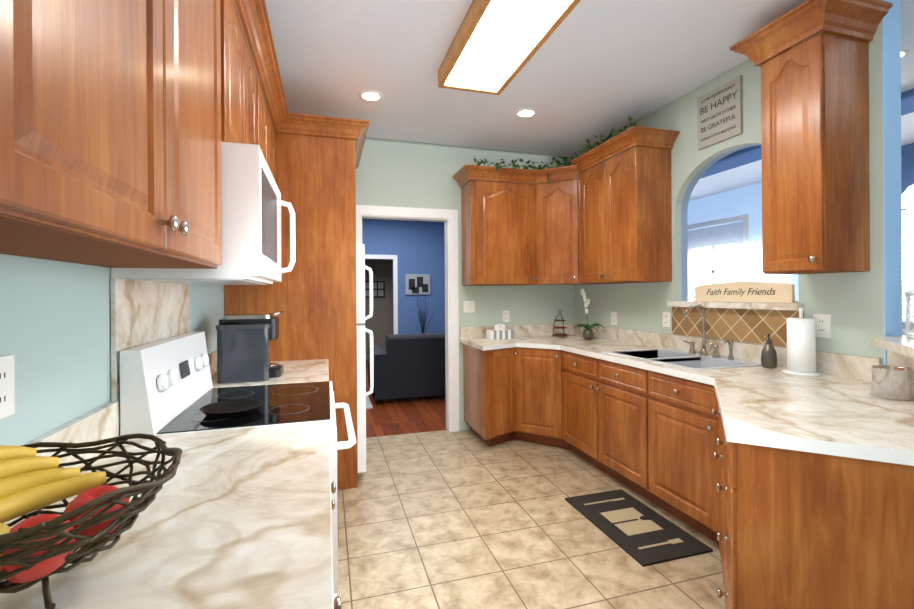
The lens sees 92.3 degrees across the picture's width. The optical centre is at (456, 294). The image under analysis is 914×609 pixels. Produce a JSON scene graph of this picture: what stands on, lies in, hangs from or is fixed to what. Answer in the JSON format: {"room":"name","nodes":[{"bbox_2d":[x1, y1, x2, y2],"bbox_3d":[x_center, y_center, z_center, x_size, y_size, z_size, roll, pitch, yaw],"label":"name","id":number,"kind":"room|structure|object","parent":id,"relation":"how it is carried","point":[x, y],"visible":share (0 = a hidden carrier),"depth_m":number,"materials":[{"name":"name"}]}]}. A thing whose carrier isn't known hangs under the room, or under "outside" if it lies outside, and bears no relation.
{"room":"kitchen","nodes":[
{"label":"kitchen","id":0,"kind":"room"},
{"bbox_2d":[0,254,223,445],"bbox_3d":[-0.964,-0.057,0.821,0.100,2.830,6.480,0,0,-17],"label":"wall","id":1,"kind":"structure","parent":0,"point":[55,328],"depth_m":1.09,"materials":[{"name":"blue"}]},
{"bbox_2d":[0,354,14,418],"bbox_3d":[-0.925,0.188,0.889,0.008,0.125,0.080,0,0,-17],"label":"electrical outlet","id":2,"kind":"object","parent":1,"relation":"attached to","point":[7,385],"visible":1,"depth_m":0.91,"materials":[{"name":"white plastic"}]},
{"bbox_2d":[0,0,227,227],"bbox_3d":[-0.762,-0.642,0.868,0.317,1.109,1.094,0,0,-17],"label":"upper cabinet","id":3,"kind":"object","parent":1,"relation":"attached to","point":[153,160],"depth_m":0.70,"materials":[{"name":"brown wood"}]},
{"bbox_2d":[228,0,259,135],"bbox_3d":[-1.028,-0.851,1.760,0.317,0.689,0.756,0,0,-17],"label":"upper cabinet","id":4,"kind":"object","parent":1,"relation":"attached to","point":[243,84],"depth_m":1.76,"materials":[{"name":"brown wood"}]},
{"bbox_2d":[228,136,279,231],"bbox_3d":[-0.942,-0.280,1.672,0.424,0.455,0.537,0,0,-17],"label":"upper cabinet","id":5,"kind":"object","parent":1,"relation":"attached to","point":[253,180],"depth_m":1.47,"materials":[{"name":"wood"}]},
{"bbox_2d":[111,142,295,284],"bbox_3d":[-0.938,-0.275,1.783,0.494,0.454,0.746,0,0,-17],"label":"microwave","id":6,"kind":"object","parent":5,"relation":"in","point":[252,202],"depth_m":1.47,"materials":[{"name":"white"}]},
{"bbox_2d":[260,56,279,171],"bbox_3d":[-1.248,-0.640,2.509,0.317,1.109,0.798,0,0,-17],"label":"upper cabinet","id":7,"kind":"object","parent":1,"relation":"attached to","point":[267,130],"depth_m":2.49,"materials":[{"name":"brown wood"}]},
{"bbox_2d":[362,219,444,359],"bbox_3d":[-2.462,-0.051,8.001,5.310,2.830,0.100,0,0,-17],"label":"wall","id":8,"kind":"structure","parent":0,"point":[416,247],"depth_m":8.36,"materials":[{"name":"blue paint"}]},
{"bbox_2d":[365,281,384,297],"bbox_3d":[-1.750,-0.117,9.238,0.460,0.350,0.031,0,0,-17],"label":"picture","id":9,"kind":"object","parent":8,"relation":"attached to","point":[378,289],"visible":0.65,"depth_m":9.24,"materials":[{"name":"black"}]},
{"bbox_2d":[365,254,397,333],"bbox_3d":[-1.513,0.302,8.221,0.810,2.110,0.015,0,0,-17],"label":"door frame","id":10,"kind":"structure","parent":8,"relation":"attached to","point":[395,288],"depth_m":8.31,"materials":[{"name":"white wood"}]},
{"bbox_2d":[405,274,429,294],"bbox_3d":[-0.752,-0.203,8.439,0.480,0.390,0.031,0,0,-17],"label":"picture","id":11,"kind":"object","parent":8,"relation":"attached to","point":[417,283],"visible":1,"depth_m":8.42,"materials":[{"name":"grey"}]},
{"bbox_2d":[274,129,574,430],"bbox_3d":[-0.224,-0.064,4.357,3.330,2.830,0.120,0,0,-17],"label":"wall","id":12,"kind":"structure","parent":0,"point":[395,173],"depth_m":4.37,"materials":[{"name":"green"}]},
{"bbox_2d":[356,205,458,431],"bbox_3d":[-0.499,0.258,4.275,1.030,2.190,0.156,0,0,-17],"label":"trim","id":13,"kind":"structure","parent":12,"relation":"attached to","point":[448,218],"depth_m":4.33,"materials":[{"name":"white"}]},
{"bbox_2d":[463,301,474,312],"bbox_3d":[0.122,0.117,4.391,0.120,0.118,0.008,0,0,-17],"label":"light switch","id":14,"kind":"object","parent":12,"relation":"attached to","point":[468,306],"visible":1,"depth_m":4.39,"materials":[{"name":"white plastic"}]},
{"bbox_2d":[465,172,536,285],"bbox_3d":[0.421,-0.611,4.316,0.600,1.025,0.320,0,0,-17],"label":"upper cabinet","id":15,"kind":"object","parent":12,"relation":"attached to","point":[501,217],"depth_m":4.16,"materials":[{"name":"brown wood"}]},
{"bbox_2d":[502,310,508,321],"bbox_3d":[0.502,0.219,4.503,0.075,0.118,0.008,0,0,-17],"label":"electrical outlet","id":16,"kind":"object","parent":12,"relation":"attached to","point":[505,315],"visible":1,"depth_m":4.50,"materials":[{"name":"white plastic"}]},
{"bbox_2d":[337,360,725,608],"bbox_3d":[0.102,1.374,3.805,7.820,0.050,11.600,0,0,-17],"label":"floor","id":17,"kind":"structure","parent":0,"point":[461,519],"depth_m":2.48,"materials":[{"name":"tile"}]},
{"bbox_2d":[0,224,347,608],"bbox_3d":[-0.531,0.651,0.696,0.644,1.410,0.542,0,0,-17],"label":"kitchen counter","id":18,"kind":"object","parent":17,"relation":"on","point":[244,518],"depth_m":1.05,"materials":[{"name":"beige stone"}]},
{"bbox_2d":[0,433,181,608],"bbox_3d":[-0.639,0.336,0.664,0.390,0.209,0.396,0,0,-17],"label":"fruit basket","id":19,"kind":"object","parent":18,"relation":"on","point":[96,515],"visible":1,"depth_m":0.66,"materials":[{"name":"brown"}]},
{"bbox_2d":[216,311,282,382],"bbox_3d":[-1.101,0.266,2.360,0.308,0.353,0.289,0,0,-17],"label":"coffee maker","id":20,"kind":"object","parent":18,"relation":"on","point":[243,353],"visible":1,"depth_m":2.23,"materials":[{"name":"black plastic"}]},
{"bbox_2d":[120,331,355,598],"bbox_3d":[-0.802,0.764,1.822,0.719,1.185,0.750,0,0,-17],"label":"stove","id":21,"kind":"object","parent":17,"relation":"on","point":[166,386],"visible":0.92,"depth_m":1.58,"materials":[{"name":"white metal"}]},
{"bbox_2d":[200,399,263,417],"bbox_3d":[-0.841,0.428,1.649,0.216,0.024,0.216,0,0,-17],"label":"pan","id":22,"kind":"object","parent":21,"relation":"on","point":[232,408],"visible":1,"depth_m":1.67,"materials":[{"name":"black metal"}]},
{"bbox_2d":[276,112,357,488],"bbox_3d":[-1.250,0.082,3.447,0.837,2.554,1.000,0,0,-17],"label":"tall cabinet","id":23,"kind":"object","parent":17,"relation":"on","point":[315,152],"depth_m":3.03,"materials":[{"name":"brown wood"}]},
{"bbox_2d":[356,244,373,472],"bbox_3d":[-1.177,0.498,3.484,0.938,1.720,0.910,0,0,-17],"label":"fridge","id":24,"kind":"object","parent":17,"relation":"on","point":[362,393],"visible":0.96,"depth_m":3.16,"materials":[{"name":"white metal"}]},
{"bbox_2d":[366,396,372,408],"bbox_3d":[-1.888,1.356,6.187,1.160,0.010,2.300,0,0,-17],"label":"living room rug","id":25,"kind":"object","parent":17,"relation":"on","point":[368,404],"visible":0.07,"depth_m":5.39,"materials":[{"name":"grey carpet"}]},
{"bbox_2d":[368,333,445,403],"bbox_3d":[-0.520,0.927,6.030,1.300,0.850,0.920,0,0,-17],"label":"sofa","id":26,"kind":"object","parent":17,"relation":"on","point":[408,365],"visible":0.65,"depth_m":5.54,"materials":[{"name":"grey fabric"}]},
{"bbox_2d":[417,295,433,332],"bbox_3d":[-0.607,0.679,8.240,0.315,1.341,0.309,0,0,-17],"label":"branches","id":27,"kind":"object","parent":17,"relation":"on","point":[423,325],"visible":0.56,"depth_m":8.18,"materials":[{"name":"black"}]},
{"bbox_2d":[565,489,712,566],"bbox_3d":[1.022,1.336,2.589,0.435,0.013,0.745,0,0,-17],"label":"kitchen mat","id":28,"kind":"object","parent":17,"relation":"on","point":[641,533],"visible":0.98,"depth_m":2.50,"materials":[{"name":"black"}]},
{"bbox_2d":[460,324,913,608],"bbox_3d":[1.275,0.791,2.809,1.576,1.100,3.691,0,0,-17],"label":"base cabinet","id":29,"kind":"object","parent":17,"relation":"on","point":[785,490],"depth_m":1.93,"materials":[{"name":"brown wood"}]},
{"bbox_2d":[486,324,513,339],"bbox_3d":[0.422,0.355,4.318,0.240,0.150,0.120,0,0,-17],"label":"tissue box","id":30,"kind":"object","parent":29,"relation":"on","point":[500,331],"visible":1,"depth_m":4.27,"materials":[{"name":"white paper"}]},
{"bbox_2d":[553,310,567,335],"bbox_3d":[1.057,0.289,4.495,0.150,0.273,0.153,0,0,-17],"label":"tiered stand","id":31,"kind":"object","parent":29,"relation":"on","point":[563,327],"visible":1,"depth_m":4.46,"materials":[{"name":"brown metal"}]},
{"bbox_2d":[574,289,603,338],"bbox_3d":[1.254,0.182,4.222,0.275,0.484,0.228,0,0,-17],"label":"orchid","id":32,"kind":"object","parent":29,"relation":"on","point":[587,332],"visible":1,"depth_m":4.18,"materials":[{"name":"white plant"}]},
{"bbox_2d":[761,334,776,367],"bbox_3d":[1.808,0.323,2.550,0.087,0.197,0.079,0,0,-17],"label":"soap dispenser","id":33,"kind":"object","parent":29,"relation":"on","point":[768,356],"visible":1,"depth_m":2.53,"materials":[{"name":"grey metal"}]},
{"bbox_2d":[782,307,821,375],"bbox_3d":[1.847,0.244,2.358,0.170,0.355,0.170,0,0,-17],"label":"paper towel","id":34,"kind":"object","parent":29,"relation":"on","point":[801,345],"visible":1,"depth_m":2.31,"materials":[{"name":"white paper"}]},
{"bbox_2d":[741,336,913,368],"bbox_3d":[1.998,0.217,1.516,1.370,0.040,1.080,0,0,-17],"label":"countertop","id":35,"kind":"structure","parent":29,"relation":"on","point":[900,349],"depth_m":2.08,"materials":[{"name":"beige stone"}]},
{"bbox_2d":[903,289,913,337],"bbox_3d":[2.140,0.048,1.965,0.168,0.295,0.168,0,0,28],"label":"lantern","id":36,"kind":"object","parent":35,"relation":"on","point":[909,293],"visible":1,"depth_m":2.05,"materials":[{"name":"white metal"}]},
{"bbox_2d":[871,365,913,400],"bbox_3d":[1.800,0.361,1.817,0.128,0.122,0.128,0,0,-17],"label":"canister","id":37,"kind":"object","parent":29,"relation":"on","point":[893,382],"visible":1,"depth_m":1.77,"materials":[{"name":"beige stone"}]},
{"bbox_2d":[902,317,913,334],"bbox_3d":[3.714,0.764,3.755,0.633,1.120,1.490,0,0,-17],"label":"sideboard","id":38,"kind":"object","parent":17,"relation":"on","point":[904,326],"depth_m":3.46,"materials":[{"name":"white"}]},
{"bbox_2d":[533,164,572,283],"bbox_3d":[0.954,-0.645,4.160,0.286,1.073,0.280,0,0,-17],"label":"upper cabinet","id":39,"kind":"object","parent":0,"relation":"attached to","point":[554,185],"depth_m":4.16,"materials":[{"name":"brown wood"}]},
{"bbox_2d":[234,0,913,156],"bbox_3d":[0.081,-1.531,3.803,7.820,0.100,11.600,0,0,-17],"label":"ceiling","id":40,"kind":"structure","parent":0,"point":[591,68],"depth_m":2.83,"materials":[{"name":"white paint"}]},
{"bbox_2d":[358,90,382,101],"bbox_3d":[-0.637,-1.470,3.256,0.184,0.009,0.184,0,0,-17],"label":"recessed light","id":41,"kind":"object","parent":40,"relation":"in","point":[370,96],"visible":1,"depth_m":3.25,"materials":[{"name":"white"}]},
{"bbox_2d":[438,0,580,94],"bbox_3d":[0.278,-1.428,2.307,0.435,0.104,1.380,0,0,-17],"label":"ceiling light fixture","id":42,"kind":"object","parent":40,"relation":"attached to","point":[496,45],"visible":1,"depth_m":2.40,"materials":[{"name":"white plastic"}]},
{"bbox_2d":[515,108,537,117],"bbox_3d":[0.565,-1.479,3.581,0.184,0.009,0.184,0,0,-17],"label":"recessed light","id":43,"kind":"object","parent":40,"relation":"in","point":[526,113],"visible":1,"depth_m":3.57,"materials":[{"name":"white"}]},
{"bbox_2d":[901,49,909,58],"bbox_3d":[2.727,-1.493,2.762,0.170,0.009,0.170,0,0,-17],"label":"recessed light","id":44,"kind":"object","parent":40,"relation":"in","point":[905,52],"visible":0.21,"depth_m":2.70,"materials":[{"name":"white"}]},
{"bbox_2d":[902,185,913,213],"bbox_3d":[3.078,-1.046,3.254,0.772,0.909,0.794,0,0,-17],"label":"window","id":45,"kind":"structure","parent":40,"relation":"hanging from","point":[908,199],"depth_m":2.95,"materials":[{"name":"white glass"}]},
{"bbox_2d":[574,0,901,364],"bbox_3d":[1.705,-0.077,3.498,0.122,2.830,2.864,0,0,-17],"label":"wall","id":46,"kind":"structure","parent":0,"point":[861,308],"depth_m":2.33,"materials":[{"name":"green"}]},
{"bbox_2d":[611,312,616,324],"bbox_3d":[1.462,0.219,4.095,0.008,0.118,0.075,0,0,-17],"label":"electrical outlet","id":47,"kind":"object","parent":46,"relation":"attached to","point":[613,318],"visible":1,"depth_m":4.09,"materials":[{"name":"white plastic"}]},
{"bbox_2d":[569,128,672,283],"bbox_3d":[1.365,-0.669,3.722,0.390,1.129,0.765,0,0,-17],"label":"upper cabinet","id":48,"kind":"object","parent":46,"relation":"attached to","point":[622,211],"depth_m":3.44,"materials":[{"name":"brown wood"}]},
{"bbox_2d":[663,312,669,326],"bbox_3d":[1.649,0.193,3.462,0.008,0.118,0.075,0,0,-17],"label":"electrical outlet","id":49,"kind":"object","parent":46,"relation":"attached to","point":[666,319],"visible":1,"depth_m":3.46,"materials":[{"name":"white plastic"}]},
{"bbox_2d":[697,75,742,149],"bbox_3d":[1.776,-1.222,2.980,0.020,0.370,0.340,0,0,-17],"label":"sign","id":50,"kind":"object","parent":46,"relation":"attached to","point":[719,113],"visible":1,"depth_m":2.96,"materials":[{"name":"grey"}]},
{"bbox_2d":[667,301,803,310],"bbox_3d":[1.867,0.067,2.953,0.220,0.040,0.980,0,0,-17],"label":"sill","id":51,"kind":"structure","parent":46,"relation":"attached to","point":[765,306],"depth_m":2.78,"materials":[{"name":"stone"}]},
{"bbox_2d":[692,281,797,302],"bbox_3d":[1.845,-0.021,2.874,0.046,0.135,0.720,0,0,-17],"label":"sign","id":52,"kind":"object","parent":51,"relation":"on","point":[753,291],"visible":1,"depth_m":2.80,"materials":[{"name":"beige wood"}]},
{"bbox_2d":[672,307,803,346],"bbox_3d":[1.807,0.195,2.935,0.008,0.214,0.980,0,0,-17],"label":"tile panel","id":53,"kind":"object","parent":46,"relation":"attached to","point":[748,325],"visible":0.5,"depth_m":2.87,"materials":[{"name":"brown tile"}]},
{"bbox_2d":[753,0,872,273],"bbox_3d":[1.833,-0.745,2.266,0.320,1.256,0.310,0,0,-17],"label":"upper cabinet","id":54,"kind":"object","parent":46,"relation":"attached to","point":[815,92],"depth_m":2.14,"materials":[{"name":"brown wood"}]},
{"bbox_2d":[813,314,830,337],"bbox_3d":[1.972,0.167,2.374,0.008,0.125,0.085,0,0,-17],"label":"electrical outlet","id":55,"kind":"object","parent":46,"relation":"attached to","point":[823,325],"visible":0.96,"depth_m":2.36,"materials":[{"name":"white plastic"}]},
{"bbox_2d":[687,143,913,301],"bbox_3d":[3.783,-0.093,4.898,0.120,2.830,11.600,0,0,-17],"label":"wall","id":56,"kind":"structure","parent":0,"point":[739,201],"depth_m":5.33,"materials":[{"name":"blue"}]},
{"bbox_2d":[688,209,913,317],"bbox_3d":[3.779,0.072,4.861,0.130,2.140,3.370,0,0,-17],"label":"dining room window","id":57,"kind":"structure","parent":56,"relation":"in","point":[718,253],"depth_m":5.74,"materials":[{"name":"white glass"}]},
{"bbox_2d":[689,88,913,200],"bbox_3d":[3.746,-1.421,3.272,0.854,0.170,8.480,0,0,-17],"label":"ceiling","id":58,"kind":"structure","parent":0,"point":[741,168],"depth_m":4.71,"materials":[{"name":"white paint"}]}
]}

